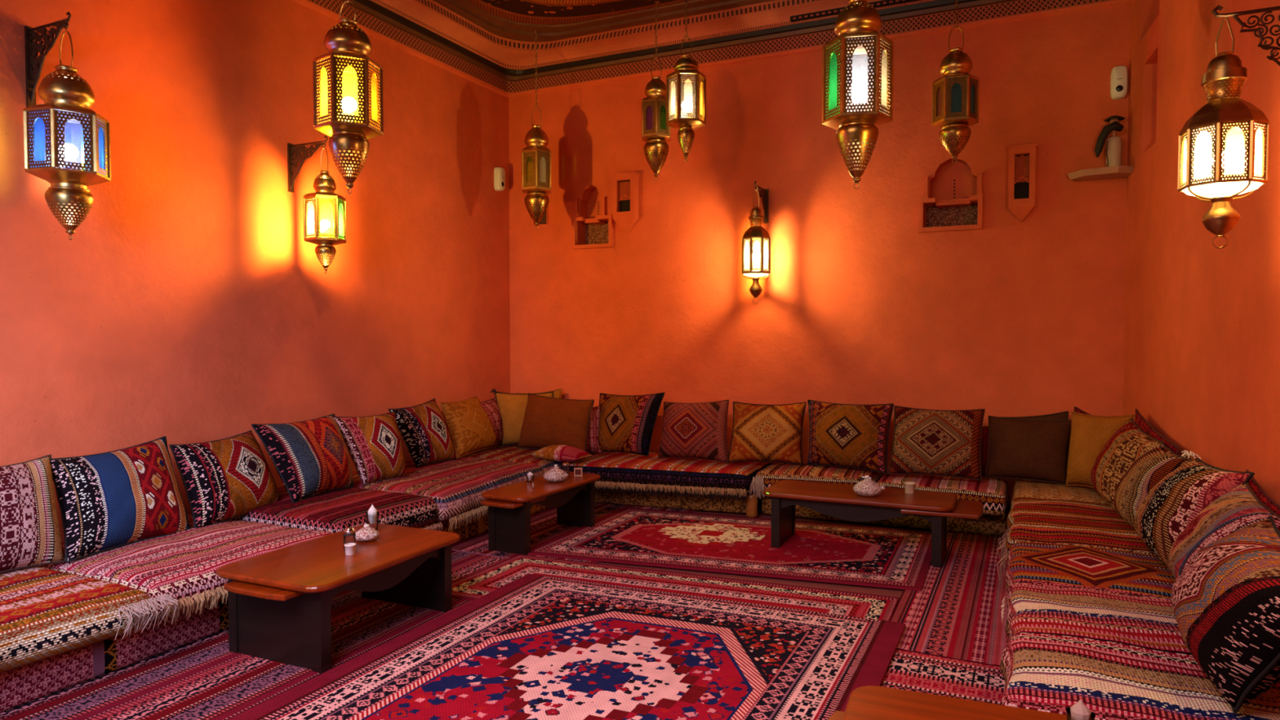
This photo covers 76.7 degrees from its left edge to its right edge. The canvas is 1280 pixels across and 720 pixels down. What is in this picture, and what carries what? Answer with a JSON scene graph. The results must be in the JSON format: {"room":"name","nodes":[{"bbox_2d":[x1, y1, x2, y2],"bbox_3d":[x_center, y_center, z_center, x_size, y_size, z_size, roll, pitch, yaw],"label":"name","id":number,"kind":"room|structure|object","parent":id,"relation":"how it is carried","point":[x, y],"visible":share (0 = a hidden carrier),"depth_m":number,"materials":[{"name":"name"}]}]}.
{"room":"cafe","nodes":[
{"label":"cafe","id":0,"kind":"room"},
{"bbox_2d":[0,0,510,542],"bbox_3d":[-3.247,-0.915,4.985,0.300,4.600,8.614,1,2,26],"label":"wall","id":1,"kind":"structure","parent":0,"point":[190,303],"depth_m":5.54,"materials":[{"name":"orange paint"}]},
{"bbox_2d":[24,11,71,106],"bbox_3d":[-3.165,-1.607,4.342,0.386,0.455,0.040,1,2,26],"label":"wall bracket","id":2,"kind":"object","parent":1,"relation":"attached to","point":[33,60],"visible":0.99,"depth_m":4.39,"materials":[{"name":"metal"}]},
{"bbox_2d":[22,30,111,239],"bbox_3d":[-3.031,-1.189,4.292,0.375,1.104,0.359,1,2,26],"label":"lantern","id":3,"kind":"object","parent":2,"relation":"hanging from","point":[68,98],"visible":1,"depth_m":4.21,"materials":[{"name":"gold metal"}]},
{"bbox_2d":[64,125,71,144],"bbox_3d":[-3.032,-1.190,4.292,0.030,0.101,0.030,-2,3,-42],"label":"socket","id":4,"kind":"object","parent":3,"relation":"attached to","point":[67,140],"depth_m":4.28,"materials":[{"name":"metal"}]},
{"bbox_2d":[287,135,328,192],"bbox_3d":[-2.416,-1.428,5.903,0.386,0.375,0.040,1,2,26],"label":"wall bracket","id":5,"kind":"object","parent":1,"relation":"attached to","point":[291,163],"visible":1,"depth_m":5.95,"materials":[{"name":"metal"}]},
{"bbox_2d":[303,147,346,273],"bbox_3d":[-2.274,-1.079,5.846,0.287,0.907,0.268,1,2,26],"label":"lantern","id":6,"kind":"object","parent":5,"relation":"hanging from","point":[324,185],"visible":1,"depth_m":5.78,"materials":[{"name":"gold metal"}]},
{"bbox_2d":[493,166,505,191],"bbox_3d":[-1.431,-1.854,8.291,0.078,0.240,0.110,1,2,26],"label":"sensor","id":7,"kind":"object","parent":1,"relation":"attached to","point":[499,172],"visible":1,"depth_m":8.26,"materials":[{"name":"white plastic"}]},
{"bbox_2d":[466,0,693,25],"bbox_3d":[-0.296,-3.037,3.493,6.850,0.100,8.614,1,2,26],"label":"ceiling","id":8,"kind":"structure","parent":0,"point":[541,12],"depth_m":7.16,"materials":[{"name":"brown wood"}]},
{"bbox_2d":[312,0,383,194],"bbox_3d":[-1.698,-2.002,4.705,0.379,2.062,0.369,1,2,26],"label":"hanging lantern","id":9,"kind":"object","parent":8,"relation":"hanging from","point":[348,46],"visible":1,"depth_m":4.63,"materials":[{"name":"gold metal"}]},
{"bbox_2d":[346,80,351,97],"bbox_3d":[-1.699,-1.578,4.720,0.030,0.103,0.030,0,2,3],"label":"socket","id":10,"kind":"object","parent":9,"relation":"attached to","point":[348,83],"depth_m":4.71,"materials":[{"name":"glass"}]},
{"bbox_2d":[521,31,551,229],"bbox_3d":[-0.980,-2.188,7.668,0.315,1.885,0.279,1,2,26],"label":"hanging lantern","id":11,"kind":"object","parent":8,"relation":"hanging from","point":[536,140],"visible":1,"depth_m":7.59,"materials":[{"name":"gold metal"}]},
{"bbox_2d":[432,0,774,41],"bbox_3d":[-0.359,-2.952,3.168,5.732,0.048,7.969,1,2,26],"label":"trim","id":12,"kind":"structure","parent":8,"relation":"attached to","point":[496,25],"depth_m":7.34,"materials":[{"name":"brown paint"}]},
{"bbox_2d":[641,0,671,180],"bbox_3d":[0.136,-2.298,6.732,0.275,1.602,0.253,1,2,26],"label":"hanging lantern","id":13,"kind":"object","parent":8,"relation":"hanging from","point":[655,133],"visible":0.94,"depth_m":6.66,"materials":[{"name":"gold metal"}]},
{"bbox_2d":[666,0,706,161],"bbox_3d":[0.353,-2.299,6.168,0.268,1.566,0.306,1,2,26],"label":"hanging lantern","id":14,"kind":"object","parent":8,"relation":"hanging from","point":[686,72],"visible":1,"depth_m":6.13,"materials":[{"name":"gold metal"}]},
{"bbox_2d":[822,0,893,189],"bbox_3d":[1.192,-1.982,4.422,0.366,2.084,0.368,1,2,26],"label":"hanging lantern","id":15,"kind":"object","parent":8,"relation":"hanging from","point":[857,26],"visible":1,"depth_m":4.36,"materials":[{"name":"gold metal"}]},
{"bbox_2d":[854,65,860,83],"bbox_3d":[1.192,-1.560,4.436,0.030,0.101,0.030,-2,3,-42],"label":"bulb","id":16,"kind":"object","parent":15,"relation":"attached to","point":[857,72],"depth_m":4.42,"materials":[{"name":"glass"}]},
{"bbox_2d":[931,0,979,163],"bbox_3d":[2.136,-2.196,5.468,0.297,1.724,0.278,1,2,26],"label":"hanging lantern","id":17,"kind":"object","parent":8,"relation":"hanging from","point":[956,94],"visible":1,"depth_m":5.41,"materials":[{"name":"gold metal"}]},
{"bbox_2d":[413,0,830,51],"bbox_3d":[-0.350,-2.896,3.188,5.812,0.066,8.009,1,2,26],"label":"trim","id":18,"kind":"structure","parent":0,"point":[431,5],"depth_m":7.32,"materials":[{"name":"brown wood"}]},
{"bbox_2d":[599,503,931,599],"bbox_3d":[-0.316,1.466,3.485,6.350,0.060,8.314,1,2,26],"label":"floor","id":19,"kind":"structure","parent":0,"point":[841,587],"depth_m":5.17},
{"bbox_2d":[0,595,228,712],"bbox_3d":[-2.940,1.319,3.903,1.216,0.182,2.600,1,2,26],"label":"bench base","id":20,"kind":"object","parent":19,"relation":"on","point":[20,686],"visible":0.16,"depth_m":3.64,"materials":[{"name":"red fabric"}]},
{"bbox_2d":[0,566,180,673],"bbox_3d":[-3.073,1.143,3.398,1.408,0.202,1.485,1,2,26],"label":"mattress","id":21,"kind":"object","parent":20,"relation":"on","point":[45,613],"visible":0.98,"depth_m":3.52,"materials":[{"name":"fabric"}]},
{"bbox_2d":[0,453,65,573],"bbox_3d":[-3.123,0.773,3.991,0.339,0.524,0.568,1,2,26],"label":"cushion","id":22,"kind":"object","parent":21,"relation":"on","point":[30,533],"visible":1,"depth_m":3.99,"materials":[{"name":"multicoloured fabric"}]},
{"bbox_2d":[36,513,331,626],"bbox_3d":[-2.562,1.103,4.530,1.347,0.232,1.130,1,2,26],"label":"mattress","id":23,"kind":"object","parent":20,"relation":"on","point":[184,565],"visible":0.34,"depth_m":4.15,"materials":[{"name":"fabric"}]},
{"bbox_2d":[48,435,191,563],"bbox_3d":[-2.868,0.745,4.490,0.367,0.546,0.747,1,2,26],"label":"cushion","id":24,"kind":"object","parent":23,"relation":"on","point":[117,498],"visible":0.97,"depth_m":4.36,"materials":[{"name":"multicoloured fabric"}]},
{"bbox_2d":[168,430,280,528],"bbox_3d":[-2.594,0.743,5.115,0.341,0.507,0.740,1,2,16],"label":"cushion","id":25,"kind":"object","parent":23,"relation":"on","point":[225,479],"visible":0.94,"depth_m":4.96,"materials":[{"name":"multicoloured fabric"}]},
{"bbox_2d":[0,550,507,719],"bbox_3d":[-1.726,1.420,3.738,1.410,0.014,3.950,1,2,26],"label":"rug","id":26,"kind":"object","parent":19,"relation":"on","point":[201,679],"visible":0.38,"depth_m":3.64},
{"bbox_2d":[216,523,459,673],"bbox_3d":[-1.529,1.194,4.183,0.700,0.412,1.135,1,2,25],"label":"table","id":27,"kind":"object","parent":26,"relation":"on","point":[279,601],"visible":0.93,"depth_m":3.89,"materials":[{"name":"brown wood"}]},
{"bbox_2d":[342,527,355,551],"bbox_3d":[-1.507,0.928,4.199,0.062,0.118,0.062,1,2,26],"label":"glass shaker","id":28,"kind":"object","parent":27,"relation":"on","point":[348,531],"visible":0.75,"depth_m":4.18,"materials":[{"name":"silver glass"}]},
{"bbox_2d":[344,542,355,555],"bbox_3d":[-1.476,0.964,4.125,0.057,0.052,0.057,1,2,26],"label":"candle cup","id":29,"kind":"object","parent":27,"relation":"on","point":[349,548],"visible":1,"depth_m":4.11,"materials":[{"name":"white ceramic"}]},
{"bbox_2d":[355,524,378,542],"bbox_3d":[-1.487,0.936,4.401,0.130,0.090,0.130,-1,2,-19],"label":"pot","id":30,"kind":"object","parent":27,"relation":"on","point":[366,534],"visible":0.98,"depth_m":4.36,"materials":[{"name":"white ceramic"}]},
{"bbox_2d":[365,504,378,530],"bbox_3d":[-1.526,0.899,4.618,0.072,0.149,0.072,1,2,26],"label":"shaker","id":31,"kind":"object","parent":27,"relation":"on","point":[372,515],"visible":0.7,"depth_m":4.61,"materials":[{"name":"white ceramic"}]},
{"bbox_2d":[416,504,550,544],"bbox_3d":[-1.807,1.221,6.280,1.192,0.222,2.630,1,2,26],"label":"bench base","id":32,"kind":"object","parent":19,"relation":"on","point":[465,531],"visible":0.03,"depth_m":6.05,"materials":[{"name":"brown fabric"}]},
{"bbox_2d":[230,486,442,533],"bbox_3d":[-2.131,1.054,5.453,1.322,0.260,0.890,1,2,26],"label":"mattress","id":33,"kind":"object","parent":32,"relation":"on","point":[336,510],"visible":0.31,"depth_m":5.22,"materials":[{"name":"fabric"}]},
{"bbox_2d":[251,413,354,502],"bbox_3d":[-2.263,0.669,5.643,0.341,0.522,0.811,1,2,18],"label":"cushion","id":34,"kind":"object","parent":33,"relation":"on","point":[310,458],"visible":1,"depth_m":5.45,"materials":[{"name":"fabric"}]},
{"bbox_2d":[351,457,543,529],"bbox_3d":[-1.591,1.018,6.536,1.354,0.278,1.511,1,2,26],"label":"mattress","id":35,"kind":"object","parent":32,"relation":"on","point":[456,487],"visible":0.4,"depth_m":6.10,"materials":[{"name":"fabric"}]},
{"bbox_2d":[331,411,407,485],"bbox_3d":[-1.993,0.661,6.125,0.302,0.504,0.572,1,2,35],"label":"cushion","id":36,"kind":"object","parent":35,"relation":"on","point":[373,443],"visible":0.99,"depth_m":6.01,"materials":[{"name":"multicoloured fabric"}]},
{"bbox_2d":[387,398,456,467],"bbox_3d":[-1.824,0.619,6.883,0.303,0.538,0.574,1,2,26],"label":"cushion","id":37,"kind":"object","parent":35,"relation":"on","point":[424,430],"visible":0.95,"depth_m":6.77,"materials":[{"name":"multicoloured fabric"}]},
{"bbox_2d":[454,444,595,474],"bbox_3d":[-1.101,0.947,7.793,1.144,0.224,1.164,1,2,26],"label":"mattress","id":38,"kind":"object","parent":32,"relation":"on","point":[511,453],"visible":0.2,"depth_m":7.36,"materials":[{"name":"fabric"}]},
{"bbox_2d":[440,395,497,458],"bbox_3d":[-1.546,0.600,7.445,0.280,0.502,0.750,1,2,16],"label":"cushion","id":39,"kind":"object","parent":38,"relation":"on","point":[470,428],"visible":1,"depth_m":7.24,"materials":[{"name":"orange fabric"}]},
{"bbox_2d":[480,397,503,450],"bbox_3d":[-1.430,0.608,7.792,0.199,0.461,0.788,0,2,11],"label":"cushion","id":40,"kind":"object","parent":38,"relation":"on","point":[491,406],"visible":0.44,"depth_m":7.74,"materials":[{"name":"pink fabric"}]},
{"bbox_2d":[489,388,553,445],"bbox_3d":[-1.142,0.556,7.891,0.669,0.557,0.232,0,2,-1],"label":"cushion","id":41,"kind":"object","parent":38,"relation":"on","point":[512,406],"visible":0.53,"depth_m":7.83,"materials":[{"name":"yellow fabric"}]},
{"bbox_2d":[515,388,561,398],"bbox_3d":[-1.048,0.572,8.266,0.548,0.581,0.076,1,2,26],"label":"cushion","id":42,"kind":"object","parent":38,"relation":"on","point":[557,393],"visible":0.06,"depth_m":8.18,"materials":[{"name":"yellow fabric"}]},
{"bbox_2d":[516,392,594,451],"bbox_3d":[-0.801,0.587,7.524,0.803,0.520,0.275,1,2,32],"label":"cushion","id":43,"kind":"object","parent":38,"relation":"on","point":[548,421],"visible":0.91,"depth_m":7.41,"materials":[{"name":"brown fabric"}]},
{"bbox_2d":[226,573,906,719],"bbox_3d":[-0.323,1.408,3.273,2.260,0.015,3.170,1,2,26],"label":"rug","id":44,"kind":"object","parent":19,"relation":"on","point":[532,646],"visible":0.99,"depth_m":3.69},
{"bbox_2d":[451,502,697,563],"bbox_3d":[-0.440,1.325,6.624,1.300,0.013,2.330,1,2,26],"label":"rug","id":45,"kind":"object","parent":19,"relation":"on","point":[544,528],"visible":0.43,"depth_m":6.30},
{"bbox_2d":[480,471,600,555],"bbox_3d":[-0.729,1.132,6.055,0.420,0.412,1.135,1,2,27],"label":"table","id":46,"kind":"object","parent":45,"relation":"on","point":[509,506],"visible":0.86,"depth_m":5.75,"materials":[{"name":"brown wood"}]},
{"bbox_2d":[543,464,568,482],"bbox_3d":[-0.641,0.857,6.156,0.184,0.132,0.184,-1,2,-19],"label":"pot","id":47,"kind":"object","parent":46,"relation":"on","point":[555,474],"visible":1,"depth_m":6.10,"materials":[{"name":"white ceramic"}]},
{"bbox_2d":[451,554,898,621],"bbox_3d":[0.120,1.376,4.723,2.588,0.013,0.939,1,2,22],"label":"rug","id":48,"kind":"object","parent":19,"relation":"on","point":[471,587],"visible":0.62,"depth_m":4.89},
{"bbox_2d":[595,486,762,513],"bbox_3d":[0.287,1.201,7.359,1.570,0.191,0.756,1,2,26],"label":"bench base","id":49,"kind":"object","parent":19,"relation":"on","point":[730,505],"visible":0.23,"depth_m":7.06,"materials":[{"name":"fabric"}]},
{"bbox_2d":[560,452,771,500],"bbox_3d":[0.231,1.016,7.232,1.692,0.265,1.034,1,2,26],"label":"mattress","id":50,"kind":"object","parent":49,"relation":"on","point":[625,471],"visible":0.77,"depth_m":6.92,"materials":[{"name":"fabric"}]},
{"bbox_2d":[530,444,591,462],"bbox_3d":[-0.697,0.830,7.204,0.480,0.143,0.280,1,2,26],"label":"pillow","id":51,"kind":"object","parent":50,"relation":"on","point":[561,453],"visible":1,"depth_m":7.13,"materials":[{"name":"red fabric"}]},
{"bbox_2d":[586,404,604,453],"bbox_3d":[-0.483,0.645,7.511,0.298,0.444,0.181,0,2,3],"label":"cushion","id":52,"kind":"object","parent":50,"relation":"on","point":[592,443],"visible":0.38,"depth_m":7.46,"materials":[{"name":"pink fabric"}]},
{"bbox_2d":[597,391,665,456],"bbox_3d":[-0.122,0.582,7.453,0.654,0.575,0.282,1,2,26],"label":"cushion","id":53,"kind":"object","parent":50,"relation":"on","point":[626,422],"visible":0.98,"depth_m":7.37,"materials":[{"name":"multicoloured fabric"}]},
{"bbox_2d":[657,399,728,462],"bbox_3d":[0.477,0.613,7.134,0.676,0.537,0.263,1,2,26],"label":"cushion","id":54,"kind":"object","parent":50,"relation":"on","point":[698,430],"visible":1,"depth_m":7.05,"materials":[{"name":"fabric"}]},
{"bbox_2d":[528,507,931,591],"bbox_3d":[0.740,1.335,5.917,2.722,0.014,1.613,1,2,20],"label":"rug","id":55,"kind":"object","parent":19,"relation":"on","point":[837,553],"visible":0.97,"depth_m":5.77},
{"bbox_2d":[762,480,983,566],"bbox_3d":[1.625,1.137,5.697,1.450,0.400,0.560,1,2,25],"label":"table","id":56,"kind":"object","parent":55,"relation":"on","point":[837,500],"visible":1,"depth_m":5.57,"materials":[{"name":"brown wood"}]},
{"bbox_2d":[853,475,885,496],"bbox_3d":[1.581,0.869,5.619,0.197,0.140,0.197,-1,2,-19],"label":"pot","id":57,"kind":"object","parent":56,"relation":"on","point":[866,487],"visible":1,"depth_m":5.56,"materials":[{"name":"white ceramic"}]},
{"bbox_2d":[904,481,915,493],"bbox_3d":[1.901,0.899,5.699,0.081,0.075,0.080,1,2,26],"label":"candle cup","id":58,"kind":"object","parent":56,"relation":"on","point":[909,486],"visible":1,"depth_m":5.67,"materials":[{"name":"white ceramic"}]},
{"bbox_2d":[746,493,758,517],"bbox_3d":[0.942,1.222,6.805,0.100,0.185,0.100,1,2,26],"label":"wooden post","id":59,"kind":"object","parent":19,"relation":"on","point":[751,503],"visible":0.92,"depth_m":6.76,"materials":[{"name":"brown wood"}]},
{"bbox_2d":[761,495,1010,536],"bbox_3d":[1.993,1.223,6.672,1.920,0.193,0.516,1,2,26],"label":"bench base","id":60,"kind":"object","parent":19,"relation":"on","point":[988,525],"visible":0.39,"depth_m":6.29,"materials":[{"name":"fabric"}]},
{"bbox_2d":[749,462,883,498],"bbox_3d":[1.491,1.016,6.785,0.968,0.247,0.734,1,2,26],"label":"mattress","id":61,"kind":"object","parent":60,"relation":"on","point":[773,473],"visible":0.56,"depth_m":6.65,"materials":[{"name":"fabric"}]},
{"bbox_2d":[728,401,806,465],"bbox_3d":[1.083,0.625,6.949,0.657,0.523,0.278,1,2,16],"label":"cushion","id":62,"kind":"object","parent":61,"relation":"on","point":[761,433],"visible":1,"depth_m":6.87,"materials":[{"name":"orange fabric"}]},
{"bbox_2d":[807,399,893,474],"bbox_3d":[1.687,0.620,6.691,0.779,0.550,0.282,2,3,42],"label":"cushion","id":63,"kind":"object","parent":61,"relation":"on","point":[853,436],"visible":1,"depth_m":6.57,"materials":[{"name":"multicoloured fabric"}]},
{"bbox_2d":[876,471,1008,515],"bbox_3d":[2.385,1.030,6.396,0.940,0.209,0.660,1,2,26],"label":"mattress","id":64,"kind":"object","parent":60,"relation":"on","point":[993,493],"visible":0.56,"depth_m":6.14,"materials":[{"name":"fabric"}]},
{"bbox_2d":[887,405,985,480],"bbox_3d":[2.297,0.640,6.293,0.694,0.537,0.279,1,2,26],"label":"cushion","id":65,"kind":"object","parent":64,"relation":"on","point":[926,442],"visible":1,"depth_m":6.21,"materials":[{"name":"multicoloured fabric"}]},
{"bbox_2d":[980,426,988,475],"bbox_3d":[2.670,0.714,6.434,0.296,0.419,0.087,1,2,26],"label":"cushion","id":66,"kind":"object","parent":64,"relation":"on","point":[984,435],"visible":0.2,"depth_m":6.38,"materials":[{"name":"red fabric"}]},
{"bbox_2d":[880,649,1004,704],"bbox_3d":[0.826,1.469,2.227,1.000,0.013,3.440,1,2,26],"label":"rug","id":67,"kind":"object","parent":19,"relation":"on","point":[907,670],"visible":0.3,"depth_m":3.61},
{"bbox_2d":[826,685,1096,719],"bbox_3d":[1.088,1.254,2.136,1.215,0.392,0.640,1,2,22],"label":"table","id":68,"kind":"object","parent":67,"relation":"on","point":[867,702],"visible":1,"depth_m":2.43,"materials":[{"name":"brown wood"}]},
{"bbox_2d":[1066,699,1095,719],"bbox_3d":[1.211,0.994,2.226,0.072,0.121,0.072,1,2,26],"label":"glass","id":69,"kind":"object","parent":68,"relation":"on","point":[1078,711],"visible":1,"depth_m":2.21,"materials":[{"name":"beige glass"}]},
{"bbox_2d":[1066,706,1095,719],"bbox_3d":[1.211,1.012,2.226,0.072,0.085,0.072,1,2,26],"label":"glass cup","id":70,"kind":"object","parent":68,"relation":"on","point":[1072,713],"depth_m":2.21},
{"bbox_2d":[889,531,1008,666],"bbox_3d":[2.237,1.375,5.109,0.960,0.013,2.940,1,2,26],"label":"rug","id":71,"kind":"object","parent":19,"relation":"on","point":[956,614],"visible":0.42,"depth_m":4.54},
{"bbox_3d":[2.618,1.300,4.309,1.069,0.194,4.234,1,2,26],"label":"bench base","id":72,"kind":"object","parent":19,"relation":"on","visible":0},
{"bbox_2d":[1013,479,1108,504],"bbox_3d":[3.178,1.036,5.951,0.794,0.228,0.774,1,2,26],"label":"cover","id":73,"kind":"object","parent":72,"relation":"on","point":[1023,488],"visible":0.26,"depth_m":5.77,"materials":[{"name":"fabric"}]},
{"bbox_2d":[984,415,1071,484],"bbox_3d":[2.931,0.677,6.112,0.603,0.475,0.257,1,2,33],"label":"cushion","id":74,"kind":"object","parent":73,"relation":"on","point":[1019,449],"visible":0.93,"depth_m":6.04,"materials":[{"name":"brown fabric"}]},
{"bbox_2d":[1002,410,1068,420],"bbox_3d":[3.046,0.657,6.285,0.494,0.542,0.077,1,2,26],"label":"cushion","id":75,"kind":"object","parent":73,"relation":"on","point":[1063,415],"visible":0.12,"depth_m":6.25,"materials":[{"name":"brown fabric"}]},
{"bbox_2d":[1066,411,1135,488],"bbox_3d":[3.263,0.649,5.771,0.261,0.550,0.435,-2,2,-40],"label":"cushion","id":76,"kind":"object","parent":73,"relation":"on","point":[1090,433],"visible":0.67,"depth_m":5.75,"materials":[{"name":"fabric"}]},
{"bbox_2d":[996,497,1155,586],"bbox_3d":[2.751,1.145,4.998,0.994,0.359,1.280,1,2,26],"label":"mattress","id":77,"kind":"object","parent":72,"relation":"on","point":[1060,522],"visible":0.59,"depth_m":4.79,"materials":[{"name":"fabric"}]},
{"bbox_2d":[1089,417,1163,517],"bbox_3d":[3.126,0.681,5.259,0.281,0.560,1.190,1,2,22],"label":"cushion","id":78,"kind":"object","parent":77,"relation":"on","point":[1130,442],"visible":0.74,"depth_m":5.08,"materials":[{"name":"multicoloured fabric"}]},
{"bbox_2d":[1113,440,1191,528],"bbox_3d":[2.876,0.728,4.592,0.270,0.514,0.892,1,2,15],"label":"cushion","id":79,"kind":"object","parent":77,"relation":"on","point":[1152,466],"visible":0.63,"depth_m":4.49,"materials":[{"name":"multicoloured fabric"}]},
{"bbox_2d":[1134,408,1179,454],"bbox_3d":[3.136,0.657,4.979,0.071,0.630,1.031,1,2,20],"label":"cushion","id":80,"kind":"object","parent":77,"relation":"on","point":[1140,420],"visible":0.23,"depth_m":5.00,"materials":[{"name":"red fabric"}]},
{"bbox_2d":[1005,541,1175,598],"bbox_3d":[2.367,1.109,4.021,0.999,0.209,0.790,1,2,26],"label":"mattress","id":81,"kind":"object","parent":72,"relation":"on","point":[1033,563],"visible":0.46,"depth_m":3.94,"materials":[{"name":"fabric"}]},
{"bbox_2d":[1133,457,1254,569],"bbox_3d":[2.602,0.719,3.908,0.299,0.576,1.301,0,2,14],"label":"cushion","id":82,"kind":"object","parent":81,"relation":"on","point":[1169,507],"visible":0.7,"depth_m":3.70,"materials":[{"name":"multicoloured fabric"}]},
{"bbox_2d":[1181,449,1222,468],"bbox_3d":[2.813,0.742,4.076,0.094,0.516,0.529,1,2,24],"label":"cushion","id":83,"kind":"object","parent":81,"relation":"on","point":[1190,455],"visible":0.12,"depth_m":4.27,"materials":[{"name":"beige fabric"}]},
{"bbox_2d":[1000,582,1279,719],"bbox_3d":[1.954,1.139,3.010,1.143,0.215,1.370,1,2,26],"label":"mattress","id":84,"kind":"object","parent":72,"relation":"on","point":[1126,657],"visible":0.79,"depth_m":2.85,"materials":[{"name":"multicoloured fabric"}]},
{"bbox_2d":[1167,482,1279,579],"bbox_3d":[2.359,0.760,3.286,0.267,0.533,0.951,0,2,8],"label":"cushion","id":85,"kind":"object","parent":84,"relation":"on","point":[1239,508],"visible":0.44,"depth_m":3.21,"materials":[{"name":"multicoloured fabric"}]},
{"bbox_2d":[1171,515,1279,713],"bbox_3d":[1.955,0.791,2.661,0.332,0.516,1.507,1,2,26],"label":"cushion","id":86,"kind":"object","parent":84,"relation":"on","point":[1225,602],"visible":1,"depth_m":2.38,"materials":[{"name":"multicoloured fabric"}]},
{"bbox_2d":[1245,469,1279,515],"bbox_3d":[2.530,0.752,3.315,0.081,0.546,0.427,1,2,21],"label":"cushion","id":87,"kind":"object","parent":84,"relation":"on","point":[1268,501],"visible":0.13,"depth_m":3.30,"materials":[{"name":"red fabric"}]},
{"bbox_2d":[508,2,1130,508],"bbox_3d":[1.210,-0.996,7.451,5.591,4.600,0.300,1,2,26],"label":"wall","id":88,"kind":"structure","parent":0,"point":[1009,317],"depth_m":7.04,"materials":[{"name":"orange paint"}]},
{"bbox_2d":[533,194,548,226],"bbox_3d":[-1.025,-1.555,8.336,0.180,0.340,0.012,1,2,26],"label":"plaque","id":89,"kind":"object","parent":88,"relation":"attached to","point":[544,220],"visible":0.2,"depth_m":8.31,"materials":[{"name":"orange paint"}]},
{"bbox_2d":[571,196,613,249],"bbox_3d":[-0.435,-1.366,8.133,0.455,0.499,0.233,1,2,26],"label":"niche","id":90,"kind":"object","parent":88,"relation":"attached to","point":[599,233],"visible":0.99,"depth_m":8.12,"materials":[{"name":"paint"}]},
{"bbox_2d":[611,171,639,234],"bbox_3d":[-0.142,-1.518,7.856,0.252,0.576,0.112,1,2,26],"label":"box","id":91,"kind":"object","parent":88,"relation":"attached to","point":[625,184],"visible":1,"depth_m":7.84,"materials":[{"name":"orange paint"}]},
{"bbox_2d":[379,0,882,66],"bbox_3d":[-0.317,-2.838,3.257,6.114,0.054,8.160,1,2,26],"label":"trim","id":92,"kind":"structure","parent":88,"relation":"attached to","point":[411,8],"depth_m":7.37,"materials":[{"name":"paint"}]},
{"bbox_2d":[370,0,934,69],"bbox_3d":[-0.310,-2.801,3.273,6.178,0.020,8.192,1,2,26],"label":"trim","id":93,"kind":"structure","parent":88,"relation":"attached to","point":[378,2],"depth_m":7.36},
{"bbox_2d":[354,0,978,75],"bbox_3d":[-0.302,-2.770,3.291,6.252,0.044,8.229,1,2,26],"label":"trim","id":94,"kind":"structure","parent":88,"relation":"attached to","point":[936,3],"depth_m":7.27,"materials":[{"name":"black paint"}]},
{"bbox_2d":[292,0,1132,97],"bbox_3d":[-0.290,-2.661,3.319,6.362,0.112,8.284,1,2,26],"label":"trim","id":95,"kind":"structure","parent":88,"relation":"attached to","point":[1018,7],"depth_m":7.11,"materials":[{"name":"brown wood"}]},
{"bbox_2d":[754,180,768,222],"bbox_3d":[1.066,-1.394,7.151,0.040,0.325,0.340,1,2,26],"label":"wall bracket","id":96,"kind":"object","parent":88,"relation":"attached to","point":[764,197],"visible":0.99,"depth_m":7.26,"materials":[{"name":"metal"}]},
{"bbox_2d":[741,186,770,304],"bbox_3d":[1.010,-1.002,7.048,0.243,1.030,0.244,-2,2,-40],"label":"wall lantern","id":97,"kind":"object","parent":96,"relation":"hanging from","point":[757,233],"visible":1,"depth_m":6.99,"materials":[{"name":"gold metal"}]},
{"bbox_2d":[790,0,919,22],"bbox_3d":[2.317,-2.929,6.515,2.241,0.045,0.070,1,2,26],"label":"trim","id":98,"kind":"structure","parent":88,"relation":"attached to","point":[884,2],"depth_m":6.82,"materials":[{"name":"brown wood"}]},
{"bbox_2d":[918,171,982,232],"bbox_3d":[2.571,-1.287,6.687,0.487,0.457,0.233,1,2,26],"label":"niche","id":99,"kind":"object","parent":88,"relation":"attached to","point":[952,215],"visible":1,"depth_m":6.69,"materials":[{"name":"paint"}]},
{"bbox_2d":[1007,142,1037,222],"bbox_3d":[2.994,-1.383,6.350,0.210,0.586,0.112,1,2,26],"label":"box","id":100,"kind":"object","parent":88,"relation":"attached to","point":[1022,157],"visible":1,"depth_m":6.34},
{"bbox_2d":[1066,165,1133,181],"bbox_3d":[3.457,-1.392,6.035,0.484,0.045,0.276,1,2,26],"label":"wall shelf","id":101,"kind":"object","parent":88,"relation":"attached to","point":[1117,171],"visible":0.85,"depth_m":5.99,"materials":[{"name":"paint"}]},
{"bbox_2d":[1094,115,1124,167],"bbox_3d":[3.507,-1.616,6.031,0.202,0.406,0.136,-1,2,-19],"label":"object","id":102,"kind":"object","parent":101,"relation":"on","point":[1113,144],"visible":0.91,"depth_m":6.01,"materials":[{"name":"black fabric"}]},
{"bbox_2d":[1110,65,1128,99],"bbox_3d":[3.587,-2.081,6.060,0.110,0.240,0.078,1,2,26],"label":"sensor","id":103,"kind":"object","parent":88,"relation":"attached to","point":[1118,78],"visible":1,"depth_m":6.04,"materials":[{"name":"white plastic"}]},
{"bbox_2d":[1122,0,1279,505],"bbox_3d":[2.422,-0.825,2.256,0.298,4.600,8.687,1,2,20],"label":"wall","id":104,"kind":"structure","parent":0,"point":[1202,348],"depth_m":4.43,"materials":[{"name":"orange paint"}]},
{"bbox_2d":[1177,17,1270,248],"bbox_3d":[2.102,-0.817,2.920,0.250,0.828,0.250,-1,2,-27],"label":"wall lantern","id":105,"kind":"object","parent":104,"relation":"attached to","point":[1226,117],"visible":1,"depth_m":2.88,"materials":[{"name":"gold metal"}]},
{"bbox_2d":[1211,4,1279,66],"bbox_3d":[2.259,-1.075,2.835,0.434,0.401,0.030,1,2,26],"label":"bracket","id":106,"kind":"object","parent":104,"relation":"attached to","point":[1268,10],"visible":1,"depth_m":2.86,"materials":[{"name":"metal"}]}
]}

